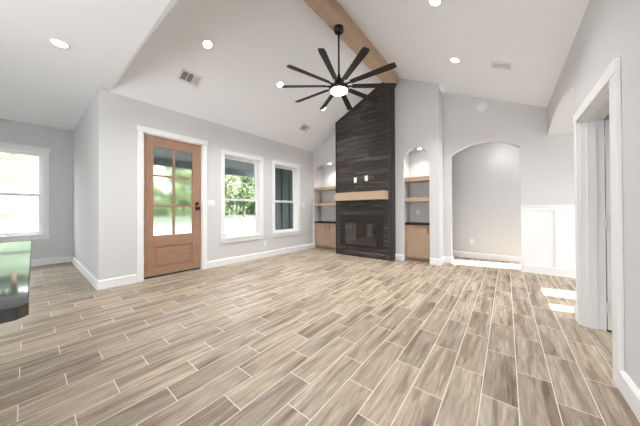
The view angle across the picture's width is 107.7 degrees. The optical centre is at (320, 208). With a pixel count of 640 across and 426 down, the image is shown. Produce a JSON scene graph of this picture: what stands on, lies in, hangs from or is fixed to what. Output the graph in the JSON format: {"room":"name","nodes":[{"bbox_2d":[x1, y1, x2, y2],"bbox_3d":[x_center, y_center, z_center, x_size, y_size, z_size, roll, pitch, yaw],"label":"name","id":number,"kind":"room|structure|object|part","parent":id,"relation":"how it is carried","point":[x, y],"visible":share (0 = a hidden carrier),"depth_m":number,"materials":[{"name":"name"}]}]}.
{"room":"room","nodes":[
{"label":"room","id":0,"kind":"room"},
{"bbox_2d":[0,119,72,259],"bbox_3d":[-6.800,-0.292,4.257,0.166,3.021,3.486,-1,-1,39],"label":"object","id":1,"kind":"structure","parent":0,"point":[60,243],"depth_m":5.23,"materials":[{"name":"white paint"}]},
{"bbox_2d":[0,142,50,241],"bbox_3d":[-6.520,-0.332,4.570,0.213,1.992,1.643,-1,-1,39],"label":"window","id":2,"kind":"structure","parent":1,"relation":"attached to","point":[43,153],"depth_m":5.07,"materials":[{"name":"white paint"}]},
{"bbox_3d":[-6.576,-0.734,4.616,0.030,0.921,1.386,-1,-1,39],"label":"sash","id":3,"kind":"part","parent":2,"relation":"part of","materials":[{"name":"glass"}]},
{"bbox_3d":[-6.547,0.108,4.589,0.030,0.863,1.386,-1,-1,39],"label":"sash","id":4,"kind":"part","parent":2,"relation":"part of","materials":[{"name":"glass"}]},
{"bbox_3d":[-6.460,0.609,4.518,0.059,0.108,1.627,-1,-1,39],"label":"sill","id":5,"kind":"part","parent":2,"relation":"part of","materials":[{"name":"white paint"}]},
{"bbox_3d":[-6.465,-1.260,4.531,0.030,0.096,1.610,-1,-1,39],"label":"head casing","id":6,"kind":"part","parent":2,"relation":"part of","materials":[{"name":"white paint"}]},
{"bbox_3d":[-5.995,-0.326,5.114,0.025,1.768,0.087,-1,-1,39],"label":"casing","id":7,"kind":"part","parent":2,"relation":"part of","materials":[{"name":"white paint"}]},
{"bbox_2d":[73,92,96,277],"bbox_3d":[-4.532,-0.298,4.571,2.988,3.021,0.166,-1,-1,39],"label":"wall","id":8,"kind":"structure","parent":0,"point":[85,132],"depth_m":4.22,"materials":[{"name":"white paint"}]},
{"bbox_2d":[0,0,170,131],"bbox_3d":[-3.463,-1.897,1.571,8.840,0.141,3.436,-1,-1,39],"label":"ceiling","id":9,"kind":"structure","parent":0,"point":[43,83],"depth_m":2.69,"materials":[{"name":"white paint"}]},
{"bbox_2d":[49,38,69,47],"bbox_3d":[-2.864,-1.816,2.568,0.158,0.010,0.158,-1,-1,39],"label":"recessed light","id":10,"kind":"object","parent":9,"relation":"in","point":[55,41],"visible":1,"depth_m":2.56,"materials":[{"name":"white plastic"}]},
{"bbox_2d":[111,43,144,88],"bbox_3d":[-1.137,-2.509,1.932,5.644,1.336,0.025,-1,-1,39],"label":"wall","id":11,"kind":"structure","parent":0,"point":[124,70],"depth_m":3.12,"materials":[{"name":"white paint"}]},
{"bbox_2d":[124,0,177,68],"bbox_3d":[-0.787,-1.848,1.698,4.482,0.025,0.100,-1,-1,39],"label":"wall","id":12,"kind":"structure","parent":11,"relation":"attached to","point":[171,4],"depth_m":2.28,"materials":[{"name":"white paint"}]},
{"bbox_2d":[97,88,312,279],"bbox_3d":[-1.656,-0.292,5.648,0.166,3.005,5.436,-1,-1,39],"label":"wall","id":13,"kind":"structure","parent":0,"point":[118,116],"depth_m":3.97,"materials":[{"name":"white paint"}]},
{"bbox_2d":[136,125,207,281],"bbox_3d":[-2.699,-0.080,4.311,0.282,2.569,1.158,-1,-1,39],"label":"door","id":14,"kind":"structure","parent":13,"relation":"in","point":[171,188],"depth_m":4.23,"materials":[{"name":"brown wood"}]},
{"bbox_3d":[-2.967,-0.037,3.848,0.025,2.478,0.083,-1,-1,39],"label":"casing","id":15,"kind":"part","parent":14,"relation":"part of","materials":[{"name":"white paint"}]},
{"bbox_3d":[-2.794,-0.830,4.158,0.008,0.506,0.302,-1,-1,39],"label":"glass pane","id":16,"kind":"part","parent":14,"relation":"part of","materials":[{"name":"clear glass"}]},
{"bbox_3d":[-2.792,-0.312,4.154,0.008,0.531,0.302,-1,-1,39],"label":"glass pane","id":17,"kind":"part","parent":14,"relation":"part of","materials":[{"name":"clear glass"}]},
{"bbox_3d":[-2.790,0.211,4.150,0.008,0.515,0.302,-1,-1,39],"label":"glass pane","id":18,"kind":"part","parent":14,"relation":"part of","materials":[{"name":"clear glass"}]},
{"bbox_3d":[-2.640,-1.320,4.269,0.030,0.091,1.158,-1,-1,39],"label":"head casing","id":19,"kind":"part","parent":14,"relation":"part of","materials":[{"name":"white paint"}]},
{"bbox_3d":[-2.683,0.847,4.276,0.031,0.382,0.637,-1,-1,39],"label":"panel","id":20,"kind":"part","parent":14,"relation":"part of","materials":[{"name":"brown wood"}]},
{"bbox_3d":[-2.585,-0.829,4.420,0.008,0.506,0.302,-1,-1,39],"label":"glass pane","id":21,"kind":"part","parent":14,"relation":"part of","materials":[{"name":"clear glass"}]},
{"bbox_3d":[-2.583,-0.310,4.416,0.008,0.531,0.302,-1,-1,39],"label":"glass pane","id":22,"kind":"part","parent":14,"relation":"part of","materials":[{"name":"clear glass"}]},
{"bbox_3d":[-2.581,0.212,4.412,0.008,0.515,0.302,-1,-1,39],"label":"glass pane","id":23,"kind":"part","parent":14,"relation":"part of","materials":[{"name":"clear glass"}]},
{"bbox_3d":[-2.308,-0.033,4.675,0.025,2.478,0.083,-1,-1,39],"label":"casing","id":24,"kind":"part","parent":14,"relation":"part of","materials":[{"name":"white paint"}]},
{"bbox_2d":[31,243,312,289],"bbox_3d":[-4.013,1.146,5.053,3.177,0.137,8.217,-1,-1,39],"label":"baseboard","id":25,"kind":"structure","parent":13,"relation":"attached to","point":[129,279],"depth_m":4.99,"materials":[{"name":"white paint"}]},
{"bbox_2d":[207,200,214,205],"bbox_3d":[-2.231,-0.122,4.784,0.011,0.116,0.149,-1,-1,39],"label":"light switch","id":26,"kind":"object","parent":13,"relation":"attached to","point":[209,202],"visible":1,"depth_m":4.78,"materials":[{"name":"white plastic"}]},
{"bbox_2d":[219,147,264,243],"bbox_3d":[-1.816,-0.277,5.410,0.213,2.025,1.154,-1,-1,39],"label":"window","id":27,"kind":"structure","parent":13,"relation":"in","point":[257,160],"depth_m":5.44,"materials":[{"name":"white paint"}]},
{"bbox_3d":[-2.077,-0.275,4.967,0.025,1.801,0.087,-1,-1,39],"label":"casing","id":28,"kind":"part","parent":27,"relation":"part of","materials":[{"name":"white paint"}]},
{"bbox_3d":[-1.872,-0.666,5.456,0.030,0.979,0.896,-1,-1,39],"label":"sash","id":29,"kind":"part","parent":27,"relation":"part of","materials":[{"name":"glass"}]},
{"bbox_3d":[-1.843,0.193,5.428,0.030,0.838,0.896,-1,-1,39],"label":"sash","id":30,"kind":"part","parent":27,"relation":"part of","materials":[{"name":"white paint"}]},
{"bbox_3d":[-1.756,0.681,5.357,0.059,0.108,1.137,-1,-1,39],"label":"sill","id":31,"kind":"part","parent":27,"relation":"part of","materials":[{"name":"white paint"}]},
{"bbox_3d":[-1.761,-1.221,5.370,0.030,0.096,1.120,-1,-1,39],"label":"head casing","id":32,"kind":"part","parent":27,"relation":"part of","materials":[{"name":"white paint"}]},
{"bbox_3d":[-1.443,-0.271,5.762,0.025,1.801,0.087,-1,-1,39],"label":"casing","id":33,"kind":"part","parent":27,"relation":"part of","materials":[{"name":"white paint"}]},
{"bbox_2d":[271,159,300,236],"bbox_3d":[-0.970,-0.272,6.470,0.213,2.025,1.079,-1,-1,39],"label":"window","id":34,"kind":"structure","parent":13,"relation":"in","point":[295,168],"depth_m":6.61,"materials":[{"name":"white paint"}]},
{"bbox_3d":[-1.207,-0.270,6.057,0.025,1.801,0.087,-1,-1,39],"label":"casing","id":35,"kind":"part","parent":34,"relation":"part of","materials":[{"name":"white paint"}]},
{"bbox_3d":[-1.025,-0.661,6.517,0.030,0.979,0.822,-1,-1,39],"label":"sash","id":36,"kind":"part","parent":34,"relation":"part of","materials":[{"name":"glass"}]},
{"bbox_3d":[-0.996,0.198,6.489,0.030,0.838,0.822,-1,-1,39],"label":"sash","id":37,"kind":"part","parent":34,"relation":"part of","materials":[{"name":"white paint"}]},
{"bbox_3d":[-0.915,-1.216,6.431,0.030,0.096,1.046,-1,-1,39],"label":"head casing","id":38,"kind":"part","parent":34,"relation":"part of","materials":[{"name":"white paint"}]},
{"bbox_3d":[-0.910,0.686,6.418,0.059,0.108,1.062,-1,-1,39],"label":"sill","id":39,"kind":"part","parent":34,"relation":"part of","materials":[{"name":"white paint"}]},
{"bbox_3d":[-0.620,-0.266,6.794,0.025,1.801,0.087,-1,-1,39],"label":"casing","id":40,"kind":"part","parent":34,"relation":"part of","materials":[{"name":"white paint"}]},
{"bbox_2d":[0,247,639,425],"bbox_3d":[-0.539,1.252,3.503,10.541,0.124,10.126,-1,-1,39],"label":"floor","id":41,"kind":"structure","parent":0,"point":[316,336],"depth_m":1.97,"materials":[{"name":"brown tile"}]},
{"bbox_2d":[0,241,31,323],"bbox_3d":[-1.963,0.719,0.861,2.154,0.913,1.145,-1,-1,39],"label":"kitchen island","id":42,"kind":"object","parent":41,"relation":"on","point":[15,257],"visible":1,"depth_m":0.86,"materials":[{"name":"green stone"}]},
{"bbox_2d":[315,223,335,249],"bbox_3d":[0.329,0.822,7.079,1.014,0.784,0.368,-1,-1,39],"label":"base cabinet","id":43,"kind":"object","parent":41,"relation":"on","point":[325,233],"visible":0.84,"depth_m":7.04,"materials":[{"name":"brown wood"}]},
{"bbox_3d":[0.045,0.780,7.130,0.497,0.679,0.021,-1,-1,39],"label":"door","id":44,"kind":"part","parent":43,"relation":"part of","materials":[{"name":"brown wood"}]},
{"bbox_2d":[314,221,335,222],"bbox_3d":[0.330,0.411,7.085,1.018,0.037,0.372,-1,-1,39],"label":"countertop","id":45,"kind":"structure","parent":43,"relation":"on","point":[314,221],"depth_m":7.17,"materials":[{"name":"black stone"}]},
{"bbox_3d":[0.441,0.777,6.813,0.497,0.679,0.021,-1,-1,39],"label":"door","id":46,"kind":"part","parent":43,"relation":"part of","materials":[{"name":"brown wood"}]},
{"bbox_2d":[335,82,395,260],"bbox_3d":[1.078,-0.919,5.881,1.554,4.242,0.589,-1,-1,39],"label":"fireplace","id":47,"kind":"object","parent":41,"relation":"on","point":[365,135],"visible":0.94,"depth_m":5.70,"materials":[{"name":"grey wood"}]},
{"bbox_3d":[0.546,-0.544,6.435,0.025,3.505,0.384,-1,-1,39],"label":"edge trim","id":48,"kind":"part","parent":47,"relation":"part of","materials":[{"name":"black wood"}]},
{"bbox_3d":[1.012,-2.653,5.886,1.469,0.734,0.095,-1,-1,39],"label":"trim","id":49,"kind":"part","parent":47,"relation":"part of","materials":[{"name":"black wood"}]},
{"bbox_3d":[0.997,0.629,5.836,0.896,0.548,0.008,-1,-1,39],"label":"glass pane","id":50,"kind":"part","parent":47,"relation":"part of","materials":[{"name":"black glass"}]},
{"bbox_3d":[1.004,0.596,5.832,0.979,0.681,0.050,-1,-1,39],"label":"glass door frame","id":51,"kind":"part","parent":47,"relation":"part of","materials":[{"name":"black metal"}]},
{"bbox_2d":[406,225,429,262],"bbox_3d":[2.282,0.779,5.368,0.541,0.830,0.359,-1,-1,39],"label":"base cabinet","id":52,"kind":"object","parent":41,"relation":"on","point":[417,236],"visible":0.91,"depth_m":5.26,"materials":[{"name":"brown wood"}]},
{"bbox_2d":[405,222,429,224],"bbox_3d":[2.283,0.343,5.375,0.544,0.042,0.364,-1,-1,39],"label":"countertop","id":53,"kind":"structure","parent":52,"relation":"on","point":[407,223],"depth_m":5.29,"materials":[{"name":"black stone"}]},
{"bbox_2d":[313,134,335,247],"bbox_3d":[0.360,-0.563,7.121,1.154,3.555,0.456,-1,-1,39],"label":"wall","id":54,"kind":"structure","parent":0,"point":[324,174],"depth_m":7.29,"materials":[{"name":"white paint"}]},
{"bbox_2d":[314,186,335,190],"bbox_3d":[0.329,-0.608,7.096,1.018,0.083,0.364,-1,-1,39],"label":"shelf","id":55,"kind":"object","parent":54,"relation":"attached to","point":[332,188],"visible":0.56,"depth_m":7.05,"materials":[{"name":"brown wood"}]},
{"bbox_2d":[314,203,335,205],"bbox_3d":[0.331,-0.126,7.093,1.018,0.083,0.364,-1,-1,39],"label":"shelf","id":56,"kind":"object","parent":54,"relation":"attached to","point":[315,204],"visible":0.56,"depth_m":7.01,"materials":[{"name":"brown wood"}]},
{"bbox_2d":[109,0,589,151],"bbox_3d":[0.504,-2.454,4.010,5.702,1.509,5.320,-1,-1,39],"label":"ceiling","id":57,"kind":"structure","parent":0,"point":[254,42],"depth_m":3.65,"materials":[{"name":"white paint"}]},
{"bbox_2d":[178,68,201,85],"bbox_3d":[-2.115,-2.129,3.799,0.200,0.103,0.299,-1,-1,39],"label":"ceiling vent","id":58,"kind":"object","parent":57,"relation":"in","point":[187,76],"visible":1,"depth_m":3.79,"materials":[{"name":"white metal"}]},
{"bbox_2d":[202,39,212,48],"bbox_3d":[-1.657,-2.417,3.435,0.132,0.068,0.145,-1,-1,39],"label":"recessed light","id":59,"kind":"object","parent":57,"relation":"in","point":[206,43],"visible":1,"depth_m":3.43,"materials":[{"name":"white plastic"}]},
{"bbox_2d":[277,81,283,87],"bbox_3d":[-0.777,-2.412,4.538,0.132,0.068,0.145,-1,-1,39],"label":"recessed light","id":60,"kind":"object","parent":57,"relation":"in","point":[279,83],"visible":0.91,"depth_m":4.53,"materials":[{"name":"white plastic"}]},
{"bbox_2d":[299,124,310,131],"bbox_3d":[-0.391,-2.091,6.054,0.200,0.103,0.299,-1,-1,39],"label":"ceiling vent","id":61,"kind":"object","parent":57,"relation":"in","point":[304,127],"visible":1,"depth_m":6.05,"materials":[{"name":"white metal"}]},
{"bbox_2d":[304,0,396,82],"bbox_3d":[0.283,-2.941,3.631,0.224,0.241,4.399,-1,-1,39],"label":"ceiling beam","id":62,"kind":"structure","parent":57,"relation":"attached to","point":[331,12],"depth_m":3.83,"materials":[{"name":"brown wood"}]},
{"bbox_2d":[281,24,396,109],"bbox_3d":[0.289,-2.308,3.639,1.778,1.025,1.728,-1,-1,39],"label":"ceiling fan","id":63,"kind":"object","parent":62,"relation":"hanging from","point":[338,88],"visible":1,"depth_m":3.56,"materials":[{"name":"black metal"}]},
{"bbox_3d":[-0.257,-1.906,3.641,0.681,0.030,0.096,0,0,1],"label":"blade","id":64,"kind":"part","parent":63,"relation":"part of","materials":[{"name":"black metal"}]},
{"bbox_3d":[-0.155,-1.909,3.318,0.681,0.030,0.096,0,-1,-35],"label":"blade","id":65,"kind":"part","parent":63,"relation":"part of","materials":[{"name":"black metal"}]},
{"bbox_3d":[-0.149,-1.904,3.962,0.681,0.030,0.096,-1,-1,37],"label":"blade","id":66,"kind":"part","parent":63,"relation":"part of","materials":[{"name":"black metal"}]},
{"bbox_3d":[0.127,-1.903,4.159,0.096,0.030,0.681,0,0,-17],"label":"blade","id":67,"kind":"part","parent":63,"relation":"part of","materials":[{"name":"black metal"}]},
{"bbox_3d":[0.116,-1.911,3.117,0.096,0.030,0.681,0,0,19],"label":"blade","id":68,"kind":"part","parent":63,"relation":"part of","materials":[{"name":"black metal"}]},
{"bbox_3d":[0.465,-1.905,4.155,0.096,0.030,0.681,0,0,19],"label":"blade","id":69,"kind":"part","parent":63,"relation":"part of","materials":[{"name":"black metal"}]},
{"bbox_3d":[0.455,-1.912,3.113,0.096,0.030,0.681,0,0,-17],"label":"blade","id":70,"kind":"part","parent":63,"relation":"part of","materials":[{"name":"black metal"}]},
{"bbox_3d":[0.737,-1.907,3.954,0.681,0.030,0.096,0,-1,-35],"label":"blade","id":71,"kind":"part","parent":63,"relation":"part of","materials":[{"name":"black metal"}]},
{"bbox_3d":[0.731,-1.912,3.309,0.681,0.030,0.096,-1,-1,37],"label":"blade","id":72,"kind":"part","parent":63,"relation":"part of","materials":[{"name":"black metal"}]},
{"bbox_3d":[0.839,-1.910,3.631,0.681,0.030,0.096,0,0,1],"label":"blade","id":73,"kind":"part","parent":63,"relation":"part of","materials":[{"name":"black metal"}]},
{"bbox_2d":[429,0,440,5],"bbox_3d":[1.332,-2.404,2.712,0.132,0.070,0.145,-1,-1,39],"label":"recessed light","id":74,"kind":"object","parent":57,"relation":"in","point":[432,2],"visible":1,"depth_m":2.72,"materials":[{"name":"white plastic"}]},
{"bbox_2d":[450,58,459,62],"bbox_3d":[2.178,-2.399,3.773,0.132,0.070,0.145,-1,-1,39],"label":"recessed light","id":75,"kind":"object","parent":57,"relation":"in","point":[455,60],"visible":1,"depth_m":3.76,"materials":[{"name":"white plastic"}]},
{"bbox_2d":[491,61,510,69],"bbox_3d":[2.668,-2.115,3.455,0.229,0.120,0.199,-1,-1,39],"label":"ceiling vent","id":76,"kind":"object","parent":57,"relation":"in","point":[494,65],"visible":1,"depth_m":3.44,"materials":[{"name":"white metal"}]},
{"bbox_2d":[395,79,443,260],"bbox_3d":[2.272,-0.937,5.422,0.988,4.263,0.515,-1,-1,39],"label":"wall","id":77,"kind":"structure","parent":0,"point":[418,105],"depth_m":5.29,"materials":[{"name":"white paint"}]},
{"bbox_2d":[404,176,428,182],"bbox_3d":[2.272,-0.665,5.372,0.544,0.091,0.388,-1,-1,39],"label":"shelf","id":78,"kind":"object","parent":77,"relation":"attached to","point":[421,179],"visible":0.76,"depth_m":5.26,"materials":[{"name":"brown wood"}]},
{"bbox_2d":[404,197,428,201],"bbox_3d":[2.273,-0.204,5.369,0.544,0.091,0.388,-1,-1,39],"label":"shelf","id":79,"kind":"object","parent":77,"relation":"attached to","point":[417,199],"visible":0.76,"depth_m":5.21,"materials":[{"name":"brown wood"}]},
{"bbox_2d":[452,142,520,256],"bbox_3d":[3.438,-0.176,5.911,2.988,2.739,0.083,-1,-1,39],"label":"wall","id":80,"kind":"structure","parent":0,"point":[485,176],"depth_m":5.49,"materials":[{"name":"white paint"}]},
{"bbox_2d":[452,250,520,262],"bbox_3d":[3.377,1.125,5.886,2.905,0.137,0.023,-1,-1,39],"label":"baseboard","id":81,"kind":"structure","parent":80,"relation":"attached to","point":[506,258],"depth_m":5.45,"materials":[{"name":"white paint"}]},
{"bbox_2d":[442,92,574,256],"bbox_3d":[4.226,-0.763,4.144,3.860,3.883,0.124,-1,-1,39],"label":"wall","id":82,"kind":"structure","parent":0,"point":[547,166],"depth_m":4.42,"materials":[{"name":"white paint"}]},
{"bbox_2d":[313,243,453,265],"bbox_3d":[1.324,1.135,6.169,3.776,0.137,0.563,-1,-1,39],"label":"baseboard","id":83,"kind":"structure","parent":82,"relation":"attached to","point":[433,261],"depth_m":5.12,"materials":[{"name":"white paint"}]},
{"bbox_2d":[475,102,487,112],"bbox_3d":[3.297,-2.076,4.780,0.208,0.208,0.050,-1,-1,39],"label":"smoke detector","id":84,"kind":"object","parent":82,"relation":"attached to","point":[481,107],"visible":1,"depth_m":4.77,"materials":[{"name":"white plastic"}]},
{"bbox_2d":[520,205,575,277],"bbox_3d":[4.662,0.550,3.679,2.287,1.245,0.050,-1,-1,39],"label":"trim","id":85,"kind":"structure","parent":82,"relation":"attached to","point":[547,231],"depth_m":4.16,"materials":[{"name":"white paint"}]},
{"bbox_3d":[4.663,-0.012,3.684,2.282,0.070,0.019,-1,-1,39],"label":"rail","id":86,"kind":"part","parent":85,"relation":"part of","materials":[{"name":"white paint"}]},
{"bbox_3d":[4.664,1.102,3.672,2.282,0.141,0.029,-1,-1,39],"label":"rail","id":87,"kind":"part","parent":85,"relation":"part of","materials":[{"name":"white paint"}]},
{"bbox_2d":[560,102,574,133],"bbox_3d":[4.202,-1.443,2.697,1.751,0.257,2.175,-1,-1,39],"label":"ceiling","id":88,"kind":"structure","parent":0,"point":[568,127],"depth_m":3.79,"materials":[{"name":"white paint"}]},
{"bbox_2d":[547,0,639,389],"bbox_3d":[1.498,-0.340,0.824,0.158,3.005,8.466,-1,-1,39],"label":"wall","id":89,"kind":"structure","parent":0,"point":[608,30],"depth_m":1.47,"materials":[{"name":"white paint"}]},
{"bbox_2d":[574,306,639,422],"bbox_3d":[0.823,1.090,-0.020,0.181,0.137,6.315,-1,-1,39],"label":"baseboard","id":90,"kind":"structure","parent":89,"relation":"attached to","point":[628,389],"depth_m":1.38,"materials":[{"name":"white paint"}]},
{"bbox_3d":[3.497,-0.207,1.798,1.751,2.739,0.083,-1,-1,39],"label":"wall","id":91,"kind":"structure","parent":0,"visible":0},
{"bbox_2d":[573,56,624,388],"bbox_3d":[2.668,0.092,1.671,0.981,2.146,1.197,-1,-1,39],"label":"door frame","id":92,"kind":"structure","parent":91,"relation":"in","point":[598,146],"depth_m":2.24,"materials":[{"name":"white paint"}]},
{"bbox_3d":[2.634,0.145,2.389,0.025,2.050,0.083,-1,-1,39],"label":"casing","id":93,"kind":"part","parent":92,"relation":"part of","materials":[{"name":"white paint"}]},
{"bbox_3d":[2.292,-0.929,1.976,0.028,0.096,1.197,-1,-1,39],"label":"head casing","id":94,"kind":"part","parent":92,"relation":"part of","materials":[{"name":"white paint"}]},
{"bbox_3d":[1.961,0.141,1.546,0.025,2.050,0.116,-1,-1,39],"label":"casing","id":95,"kind":"part","parent":92,"relation":"part of","materials":[{"name":"white paint"}]},
{"label":"outside","id":96,"kind":"structure","parent":0,"visible":0},
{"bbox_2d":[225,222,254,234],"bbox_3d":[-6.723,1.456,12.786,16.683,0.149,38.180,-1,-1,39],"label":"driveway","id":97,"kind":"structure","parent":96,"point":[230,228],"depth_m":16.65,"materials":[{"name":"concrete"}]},
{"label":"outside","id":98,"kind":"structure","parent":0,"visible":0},
{"bbox_2d":[225,215,254,223],"bbox_3d":[-49.993,1.966,61.094,111.220,0.166,182.600,-1,-1,39],"label":"lawn","id":99,"kind":"structure","parent":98,"point":[231,218],"depth_m":33.41,"materials":[{"name":"green plant"}]},
{"bbox_2d":[226,202,234,215],"bbox_3d":[-24.297,-2.311,60.312,11.284,8.225,7.260,0,0,-9],"label":"tree","id":100,"kind":"object","parent":99,"relation":"on","point":[229,204],"visible":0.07,"depth_m":58.72,"materials":[{"name":"green plant"}]},
{"bbox_3d":[-24.337,-3.132,60.547,11.284,6.727,6.995,0,0,-9],"label":"crown","id":101,"kind":"part","parent":100,"relation":"part of","materials":[{"name":"green plant"}]},
{"bbox_2d":[225,175,241,204],"bbox_3d":[-14.390,-2.717,29.970,7.513,8.511,11.676,-1,-1,39],"label":"tree","id":102,"kind":"object","parent":99,"relation":"on","point":[229,188],"visible":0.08,"depth_m":30.38,"materials":[{"name":"green plant"}]},
{"bbox_2d":[225,201,254,214],"bbox_3d":[-27.366,-1.532,66.957,4.879,7.216,54.541,-1,-1,39],"label":"hedge","id":103,"kind":"object","parent":99,"relation":"on","point":[237,210],"visible":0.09,"depth_m":70.54,"materials":[{"name":"green plant"}]},
{"bbox_2d":[228,177,253,216],"bbox_3d":[-14.720,-4.014,44.933,7.731,11.331,8.131,0,0,11],"label":"tree","id":104,"kind":"object","parent":99,"relation":"on","point":[247,189],"visible":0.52,"depth_m":42.77,"materials":[{"name":"green plant"}]},
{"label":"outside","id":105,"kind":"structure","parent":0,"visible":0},
{"bbox_2d":[0,152,38,232],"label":"window","id":106,"kind":"structure","parent":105,"point":[19,173],"depth_m":16.85,"materials":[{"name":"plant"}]},
{"bbox_3d":[-2.786,1.284,6.675,2.905,0.075,5.312,-1,-1,39],"label":"floor","id":107,"kind":"structure","parent":0,"visible":0},
{"bbox_2d":[225,158,277,177],"bbox_3d":[-2.824,-0.114,6.711,2.988,2.722,5.312,-1,-1,39],"label":"porch roof","id":108,"kind":"structure","parent":107,"relation":"on","point":[232,167],"depth_m":8.17,"materials":[{"name":"grey paint"}]},
{"bbox_2d":[275,168,292,229],"bbox_3d":[-1.169,-0.081,8.000,1.975,2.664,0.154,-1,-1,39],"label":"wall","id":109,"kind":"structure","parent":107,"relation":"on","point":[283,177],"depth_m":8.01,"materials":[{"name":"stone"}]}
]}

